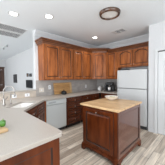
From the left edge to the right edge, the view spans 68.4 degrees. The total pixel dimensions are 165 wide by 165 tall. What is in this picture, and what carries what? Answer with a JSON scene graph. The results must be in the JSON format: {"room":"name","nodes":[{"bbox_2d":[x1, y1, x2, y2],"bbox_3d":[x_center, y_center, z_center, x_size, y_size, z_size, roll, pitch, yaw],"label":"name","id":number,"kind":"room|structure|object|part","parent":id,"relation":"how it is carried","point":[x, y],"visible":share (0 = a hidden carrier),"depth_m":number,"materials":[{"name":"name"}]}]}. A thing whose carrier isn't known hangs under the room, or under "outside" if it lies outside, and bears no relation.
{"room":"kitchen","nodes":[
{"label":"kitchen","id":0,"kind":"room"},
{"bbox_2d":[0,59,5,90],"bbox_3d":[-7.256,-0.092,6.422,5.550,2.740,0.100,-3,3,-44],"label":"wall","id":1,"kind":"structure","parent":0,"point":[2,62],"depth_m":8.26,"materials":[{"name":"white paint"}]},
{"bbox_2d":[0,67,4,91],"bbox_3d":[-5.614,0.084,7.972,0.910,2.240,0.080,-3,3,-44],"label":"door","id":2,"kind":"structure","parent":1,"relation":"in","point":[2,82],"depth_m":8.16,"materials":[{"name":"brown wood"}]},
{"bbox_3d":[-5.630,-0.336,7.968,0.650,1.000,0.040,-3,3,-44],"label":"panel","id":3,"kind":"part","parent":2,"relation":"part of","materials":[{"name":"brown wood"}]},
{"bbox_2d":[5,47,33,90],"bbox_3d":[-3.079,-0.135,6.204,0.100,2.740,6.270,-3,3,-44],"label":"wall","id":4,"kind":"structure","parent":0,"point":[20,64],"depth_m":6.23,"materials":[{"name":"white paint"}]},
{"bbox_2d":[13,74,16,82],"bbox_3d":[-3.782,-0.218,6.822,0.030,0.470,0.580,-3,3,-44],"label":"framed picture","id":5,"kind":"object","parent":4,"relation":"attached to","point":[14,75],"visible":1,"depth_m":6.79,"materials":[{"name":"grey"}]},
{"bbox_2d":[26,80,32,87],"bbox_3d":[-2.376,0.065,5.405,0.030,0.360,0.680,-3,3,-44],"label":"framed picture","id":6,"kind":"object","parent":4,"relation":"attached to","point":[29,83],"visible":1,"depth_m":5.37,"materials":[{"name":"black plastic"}]},
{"bbox_2d":[32,31,95,95],"bbox_3d":[-0.342,-0.105,4.408,2.820,2.740,0.130,-3,3,-44],"label":"wall","id":7,"kind":"structure","parent":0,"point":[35,47],"depth_m":3.39,"materials":[{"name":"white paint"}]},
{"bbox_2d":[35,37,73,79],"bbox_3d":[-0.776,-0.620,3.580,1.086,1.092,0.406,-3,3,-44],"label":"upper cabinet","id":8,"kind":"object","parent":7,"relation":"attached to","point":[55,58],"visible":1,"depth_m":3.39,"materials":[{"name":"brown wood"}]},
{"bbox_3d":[-0.825,-0.559,3.354,0.465,0.928,0.020,-3,3,-44],"label":"door","id":9,"kind":"part","parent":8,"relation":"part of","materials":[{"name":"brown wood"}]},
{"bbox_3d":[-0.782,-1.098,3.564,1.086,0.134,0.406,-3,3,-44],"label":"crown","id":10,"kind":"part","parent":8,"relation":"part of","materials":[{"name":"brown wood"}]},
{"bbox_3d":[-0.486,-0.575,3.687,0.465,0.928,0.020,-3,3,-44],"label":"door","id":11,"kind":"part","parent":8,"relation":"part of","materials":[{"name":"brown wood"}]},
{"bbox_2d":[36,79,96,96],"bbox_3d":[-0.329,0.122,4.329,2.712,0.450,0.008,-3,3,-44],"label":"trim","id":12,"kind":"structure","parent":7,"relation":"attached to","point":[77,85],"depth_m":4.22,"materials":[{"name":"tile"}]},
{"bbox_2d":[73,45,91,79],"bbox_3d":[-0.051,-0.653,4.293,0.945,1.092,0.406,-3,3,-44],"label":"upper cabinet","id":13,"kind":"object","parent":7,"relation":"attached to","point":[82,56],"visible":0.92,"depth_m":4.13,"materials":[{"name":"brown wood"}]},
{"bbox_3d":[-0.123,-0.592,4.044,0.430,0.928,0.020,-3,3,-44],"label":"door","id":14,"kind":"part","parent":13,"relation":"part of","materials":[{"name":"brown wood"}]},
{"bbox_3d":[0.017,-1.127,4.124,0.835,0.134,0.084,-3,3,-44],"label":"crown","id":15,"kind":"part","parent":13,"relation":"part of","materials":[{"name":"brown wood"}]},
{"bbox_3d":[0.194,-0.606,4.356,0.430,0.928,0.020,-3,3,-44],"label":"door","id":16,"kind":"part","parent":13,"relation":"part of","materials":[{"name":"brown wood"}]},
{"bbox_2d":[0,0,164,59],"bbox_3d":[-2.017,-1.442,2.566,7.700,0.100,13.100,-3,3,-44],"label":"ceiling","id":17,"kind":"structure","parent":0,"point":[78,20],"depth_m":2.76,"materials":[{"name":"paint"}]},
{"bbox_2d":[8,11,18,15],"bbox_3d":[-1.399,-1.391,2.461,0.206,0.008,0.206,-3,3,-44],"label":"recessed light","id":18,"kind":"object","parent":17,"relation":"in","point":[12,13],"visible":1,"depth_m":2.44,"materials":[{"name":"grey"}]},
{"bbox_2d":[0,23,27,37],"bbox_3d":[-2.184,-1.409,3.230,1.090,0.007,0.880,-3,3,-44],"label":"ceiling vent","id":19,"kind":"object","parent":17,"relation":"in","point":[6,30],"visible":1,"depth_m":3.36,"materials":[{"name":"grey metal"}]},
{"bbox_2d":[44,14,53,18],"bbox_3d":[-0.715,-1.403,2.586,0.206,0.008,0.206,-3,3,-44],"label":"recessed light","id":20,"kind":"object","parent":17,"relation":"in","point":[48,16],"visible":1,"depth_m":2.57,"materials":[{"name":"grey"}]},
{"bbox_2d":[99,7,120,19],"bbox_3d":[0.553,-1.389,2.474,0.428,0.058,0.428,-3,3,-44],"label":"ceiling light","id":21,"kind":"object","parent":17,"relation":"attached to","point":[109,13],"visible":1,"depth_m":2.43,"materials":[{"name":"white glass"}]},
{"bbox_2d":[112,28,126,33],"bbox_3d":[1.038,-1.455,3.455,0.260,0.007,0.360,-3,3,-44],"label":"ceiling vent","id":22,"kind":"object","parent":17,"relation":"in","point":[121,30],"visible":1,"depth_m":3.46,"materials":[{"name":"grey metal"}]},
{"bbox_2d":[59,122,164,164],"bbox_3d":[-1.983,1.396,2.665,7.700,0.100,13.100,-3,3,-44],"label":"floor","id":23,"kind":"structure","parent":0,"point":[151,151],"depth_m":2.32,"materials":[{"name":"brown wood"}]},
{"bbox_2d":[0,138,59,164],"bbox_3d":[-0.824,0.942,1.262,0.715,0.878,1.030,-3,3,-44],"label":"base cabinet","id":24,"kind":"object","parent":23,"relation":"on","point":[48,153],"visible":0.35,"depth_m":1.01,"materials":[{"name":"brown wood"}]},
{"bbox_2d":[26,101,45,121],"bbox_3d":[-0.927,0.901,2.456,0.130,0.878,1.021,-1,2,0],"label":"base cabinet","id":25,"kind":"object","parent":23,"relation":"on","point":[39,111],"visible":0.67,"depth_m":2.57,"materials":[{"name":"brown wood"}]},
{"bbox_3d":[-0.908,0.572,2.193,0.020,0.155,0.438,-1,2,0],"label":"drawer","id":26,"kind":"part","parent":25,"relation":"part of","materials":[{"name":"brown wood"}]},
{"bbox_3d":[-0.904,0.555,2.651,0.020,0.155,0.438,-1,2,0],"label":"drawer","id":27,"kind":"part","parent":25,"relation":"part of","materials":[{"name":"brown wood"}]},
{"bbox_3d":[-0.900,0.928,2.664,0.020,0.560,0.438,-1,2,0],"label":"door","id":28,"kind":"part","parent":25,"relation":"part of","materials":[{"name":"brown wood"}]},
{"bbox_2d":[46,98,65,129],"bbox_3d":[-0.864,0.872,3.372,0.604,0.872,0.622,-3,3,-44],"label":"dishwasher","id":29,"kind":"object","parent":23,"relation":"on","point":[55,109],"visible":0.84,"depth_m":3.15,"materials":[{"name":"white metal"}]},
{"bbox_3d":[-0.671,0.501,3.159,0.596,0.113,0.036,-3,3,-44],"label":"control panel","id":30,"kind":"part","parent":29,"relation":"part of","materials":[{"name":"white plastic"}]},
{"bbox_2d":[65,96,81,127],"bbox_3d":[-0.425,0.849,3.795,0.600,0.878,0.633,-3,3,-44],"label":"base cabinet","id":31,"kind":"object","parent":23,"relation":"on","point":[73,107],"visible":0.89,"depth_m":3.56,"materials":[{"name":"brown wood"}]},
{"bbox_3d":[-0.231,0.882,3.599,0.540,0.170,0.020,-3,3,-44],"label":"drawer","id":32,"kind":"part","parent":31,"relation":"part of","materials":[{"name":"brown wood"}]},
{"bbox_3d":[-0.233,0.697,3.593,0.540,0.170,0.020,-3,3,-44],"label":"drawer","id":33,"kind":"part","parent":31,"relation":"part of","materials":[{"name":"brown wood"}]},
{"bbox_3d":[-0.235,0.515,3.587,0.540,0.155,0.020,-3,3,-44],"label":"drawer","id":34,"kind":"part","parent":31,"relation":"part of","materials":[{"name":"brown wood"}]},
{"bbox_3d":[-0.229,1.077,3.606,0.540,0.180,0.020,-3,3,-44],"label":"drawer","id":35,"kind":"part","parent":31,"relation":"part of","materials":[{"name":"brown wood"}]},
{"bbox_2d":[80,93,98,121],"bbox_3d":[0.106,0.824,4.317,0.880,0.878,0.633,-3,3,-44],"label":"base cabinet","id":36,"kind":"object","parent":23,"relation":"on","point":[85,98],"visible":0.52,"depth_m":4.00,"materials":[{"name":"brown wood"}]},
{"bbox_3d":[0.144,0.497,3.960,0.395,0.155,0.020,-3,3,-44],"label":"drawer","id":37,"kind":"part","parent":36,"relation":"part of","materials":[{"name":"brown wood"}]},
{"bbox_3d":[0.447,0.483,4.258,0.395,0.155,0.020,-3,3,-44],"label":"drawer","id":38,"kind":"part","parent":36,"relation":"part of","materials":[{"name":"brown wood"}]},
{"bbox_2d":[101,93,116,98],"bbox_3d":[1.117,0.810,4.367,0.633,0.878,0.725,-3,3,-44],"label":"base cabinet","id":39,"kind":"object","parent":23,"relation":"on","point":[103,95],"visible":0.16,"depth_m":4.28,"materials":[{"name":"brown wood"}]},
{"bbox_2d":[0,89,116,161],"bbox_3d":[-0.048,0.413,2.928,4.291,0.040,2.391,-3,3,-44],"label":"countertop","id":40,"kind":"structure","parent":39,"relation":"on","point":[26,132],"depth_m":1.24,"materials":[{"name":"white stone"}]},
{"bbox_2d":[0,127,7,133],"bbox_3d":[-0.921,0.454,1.065,0.260,0.028,0.400,1,3,37],"label":"chopping board","id":41,"kind":"object","parent":40,"relation":"on","point":[2,129],"visible":0.89,"depth_m":1.12,"materials":[{"name":"beige wood"}]},
{"bbox_2d":[0,119,5,126],"bbox_3d":[-0.787,0.394,1.195,0.055,0.075,0.055,-2,2,-28],"label":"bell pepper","id":42,"kind":"object","parent":41,"relation":"on","point":[2,122],"visible":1,"depth_m":1.18,"materials":[{"name":"green food"}]},
{"bbox_2d":[2,86,15,105],"bbox_3d":[-1.400,0.246,2.304,0.229,0.368,0.124,0,2,16],"label":"faucet","id":43,"kind":"object","parent":40,"relation":"on","point":[4,99],"visible":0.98,"depth_m":2.29,"materials":[{"name":"silver metal"}]},
{"bbox_2d":[10,103,32,107],"bbox_3d":[-1.174,0.518,2.393,0.400,0.104,0.620,-1,2,0],"label":"sink","id":44,"kind":"object","parent":40,"relation":"in","point":[21,105],"visible":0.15,"depth_m":2.65,"materials":[{"name":"white ceramic"}]},
{"bbox_2d":[53,82,71,94],"bbox_3d":[-0.628,0.183,3.957,0.701,0.359,0.077,-3,3,-44],"label":"cutting board","id":45,"kind":"object","parent":40,"relation":"on","point":[58,87],"visible":0.96,"depth_m":3.92,"materials":[{"name":"brown wood"}]},
{"bbox_2d":[104,82,114,91],"bbox_3d":[1.006,0.160,4.484,0.340,0.330,0.250,0,2,29],"label":"coffee maker","id":46,"kind":"object","parent":40,"relation":"on","point":[107,84],"visible":0.96,"depth_m":4.43,"materials":[{"name":"black plastic"}]},
{"bbox_2d":[80,98,141,164],"bbox_3d":[0.592,0.861,2.480,0.985,0.920,0.840,-3,3,-44],"label":"kitchen island","id":47,"kind":"object","parent":23,"relation":"on","point":[111,128],"visible":0.99,"depth_m":2.13,"materials":[{"name":"brown wood"}]},
{"bbox_3d":[0.263,0.841,2.168,0.020,0.700,0.660,-3,3,-44],"label":"door","id":48,"kind":"part","parent":47,"relation":"part of","materials":[{"name":"brown wood"}]},
{"bbox_2d":[80,98,141,112],"bbox_3d":[0.592,0.422,2.470,0.970,0.041,0.840,-3,3,-44],"label":"island countertop","id":49,"kind":"structure","parent":47,"relation":"on","point":[117,105],"depth_m":2.28,"materials":[{"name":"beige wood"}]},
{"bbox_3d":[0.602,1.213,2.497,0.944,0.065,0.814,-3,3,-44],"label":"molding","id":50,"kind":"part","parent":47,"relation":"part of","materials":[{"name":"brown wood"}]},
{"bbox_3d":[0.873,0.825,2.203,0.900,0.755,0.016,-3,3,-44],"label":"panel","id":51,"kind":"part","parent":47,"relation":"part of","materials":[{"name":"brown wood"}]},
{"bbox_2d":[117,69,148,129],"bbox_3d":[1.627,0.445,3.727,0.745,1.640,0.850,-3,3,-44],"label":"refrigerator","id":52,"kind":"object","parent":23,"relation":"on","point":[131,84],"visible":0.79,"depth_m":3.35,"materials":[{"name":"metal"}]},
{"bbox_3d":[1.407,0.679,3.516,0.061,0.992,0.850,-3,3,-44],"label":"fridge door","id":53,"kind":"part","parent":52,"relation":"part of","materials":[{"name":"metal"}]},
{"bbox_3d":[1.398,-0.097,3.489,0.061,0.535,0.850,-3,3,-44],"label":"freezer door","id":54,"kind":"part","parent":52,"relation":"part of","materials":[{"name":"metal"}]},
{"bbox_2d":[105,95,118,99],"bbox_3d":[0.650,0.349,2.707,0.308,0.085,0.308,-3,3,-44],"label":"serving bowl","id":55,"kind":"object","parent":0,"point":[108,97],"visible":0.96,"depth_m":2.62,"materials":[{"name":"beige ceramic"}]},
{"bbox_2d":[99,21,164,129],"bbox_3d":[2.731,-0.084,2.711,0.820,2.740,6.600,-3,3,-44],"label":"wall","id":56,"kind":"structure","parent":0,"point":[156,39],"depth_m":3.09,"materials":[{"name":"white paint"}]},
{"bbox_2d":[34,30,148,47],"bbox_3d":[0.449,-1.383,3.473,2.720,0.140,2.270,-3,3,-44],"label":"trim","id":57,"kind":"structure","parent":56,"relation":"attached to","point":[38,33],"depth_m":4.07,"materials":[{"name":"grey"}]},
{"bbox_2d":[90,48,109,78],"bbox_3d":[0.626,-0.698,4.687,0.793,1.138,0.793,-3,3,-44],"label":"upper cabinet","id":58,"kind":"object","parent":56,"relation":"attached to","point":[98,58],"visible":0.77,"depth_m":4.52,"materials":[{"name":"brown wood"}]},
{"bbox_3d":[0.624,-0.618,4.529,0.420,0.928,0.020,-1,2,0],"label":"door","id":59,"kind":"part","parent":58,"relation":"part of","materials":[{"name":"brown wood"}]},
{"bbox_3d":[0.619,-1.193,4.578,1.121,0.141,0.338,-1,2,0],"label":"crown","id":60,"kind":"part","parent":58,"relation":"part of","materials":[{"name":"brown wood"}]},
{"bbox_2d":[97,79,116,90],"bbox_3d":[1.117,0.089,4.797,0.008,0.450,1.370,-3,3,-44],"label":"trim","id":61,"kind":"structure","parent":56,"relation":"attached to","point":[100,82],"depth_m":5.01,"materials":[{"name":"tile"}]},
{"bbox_2d":[106,48,121,78],"bbox_3d":[1.134,-0.658,4.448,0.406,1.062,0.475,-3,3,-44],"label":"upper cabinet","id":62,"kind":"object","parent":56,"relation":"attached to","point":[112,68],"visible":0.86,"depth_m":4.33,"materials":[{"name":"brown wood"}]},
{"bbox_3d":[1.043,-0.617,4.360,0.020,0.928,0.415,-3,3,-44],"label":"door","id":63,"kind":"part","parent":62,"relation":"part of","materials":[{"name":"brown wood"}]},
{"bbox_3d":[1.051,-1.115,4.281,0.084,0.134,0.368,-3,3,-44],"label":"crown","id":64,"kind":"part","parent":62,"relation":"part of","materials":[{"name":"brown wood"}]},
{"bbox_2d":[116,41,148,67],"bbox_3d":[1.678,-0.839,3.886,0.406,0.674,1.080,-3,3,-44],"label":"upper cabinet","id":65,"kind":"object","parent":56,"relation":"attached to","point":[134,55],"visible":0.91,"depth_m":3.77,"materials":[{"name":"brown wood"}]},
{"bbox_3d":[1.400,-0.802,3.988,0.020,0.540,0.485,-3,3,-44],"label":"door","id":66,"kind":"part","parent":65,"relation":"part of","materials":[{"name":"brown wood"}]},
{"bbox_3d":[1.560,-1.104,3.764,0.084,0.134,1.077,-3,3,-44],"label":"crown","id":67,"kind":"part","parent":65,"relation":"part of","materials":[{"name":"brown wood"}]},
{"bbox_3d":[1.750,-0.794,3.632,0.020,0.540,0.485,-3,3,-44],"label":"door","id":68,"kind":"part","parent":65,"relation":"part of","materials":[{"name":"brown wood"}]},
{"bbox_2d":[154,47,164,133],"bbox_3d":[2.169,0.232,2.695,0.025,2.125,1.015,-3,3,-44],"label":"trim","id":69,"kind":"structure","parent":56,"relation":"attached to","point":[162,48],"depth_m":3.02,"materials":[{"name":"grey wood"}]},
{"bbox_2d":[158,51,164,134],"bbox_3d":[2.155,0.270,2.682,0.105,2.020,0.865,-3,3,-44],"label":"door","id":70,"kind":"structure","parent":56,"relation":"in","point":[161,55],"depth_m":2.95,"materials":[{"name":"grey wood"}]},
{"bbox_3d":[2.187,0.803,2.725,0.035,0.950,0.865,-3,3,-44],"label":"panel","id":71,"kind":"part","parent":70,"relation":"part of","materials":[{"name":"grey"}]},
{"bbox_3d":[2.174,-0.206,2.690,0.035,1.070,0.865,-3,3,-44],"label":"panel","id":72,"kind":"part","parent":70,"relation":"part of","materials":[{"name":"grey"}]},
{"bbox_3d":[-1.935,0.796,2.860,1.680,1.085,0.130,-3,3,-44],"label":"wall","id":73,"kind":"structure","parent":0,"visible":0},
{"bbox_2d":[0,91,35,100],"bbox_3d":[-1.892,0.337,2.795,1.680,0.165,0.008,-3,3,-44],"label":"trim","id":74,"kind":"structure","parent":73,"relation":"attached to","point":[32,93],"depth_m":3.06,"materials":[{"name":"tile"}]},
{"bbox_2d":[0,89,36,93],"bbox_3d":[-1.935,0.237,2.847,1.700,0.033,0.200,-3,3,-44],"label":"trim","id":75,"kind":"structure","parent":73,"relation":"on","point":[1,92],"depth_m":3.09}
]}

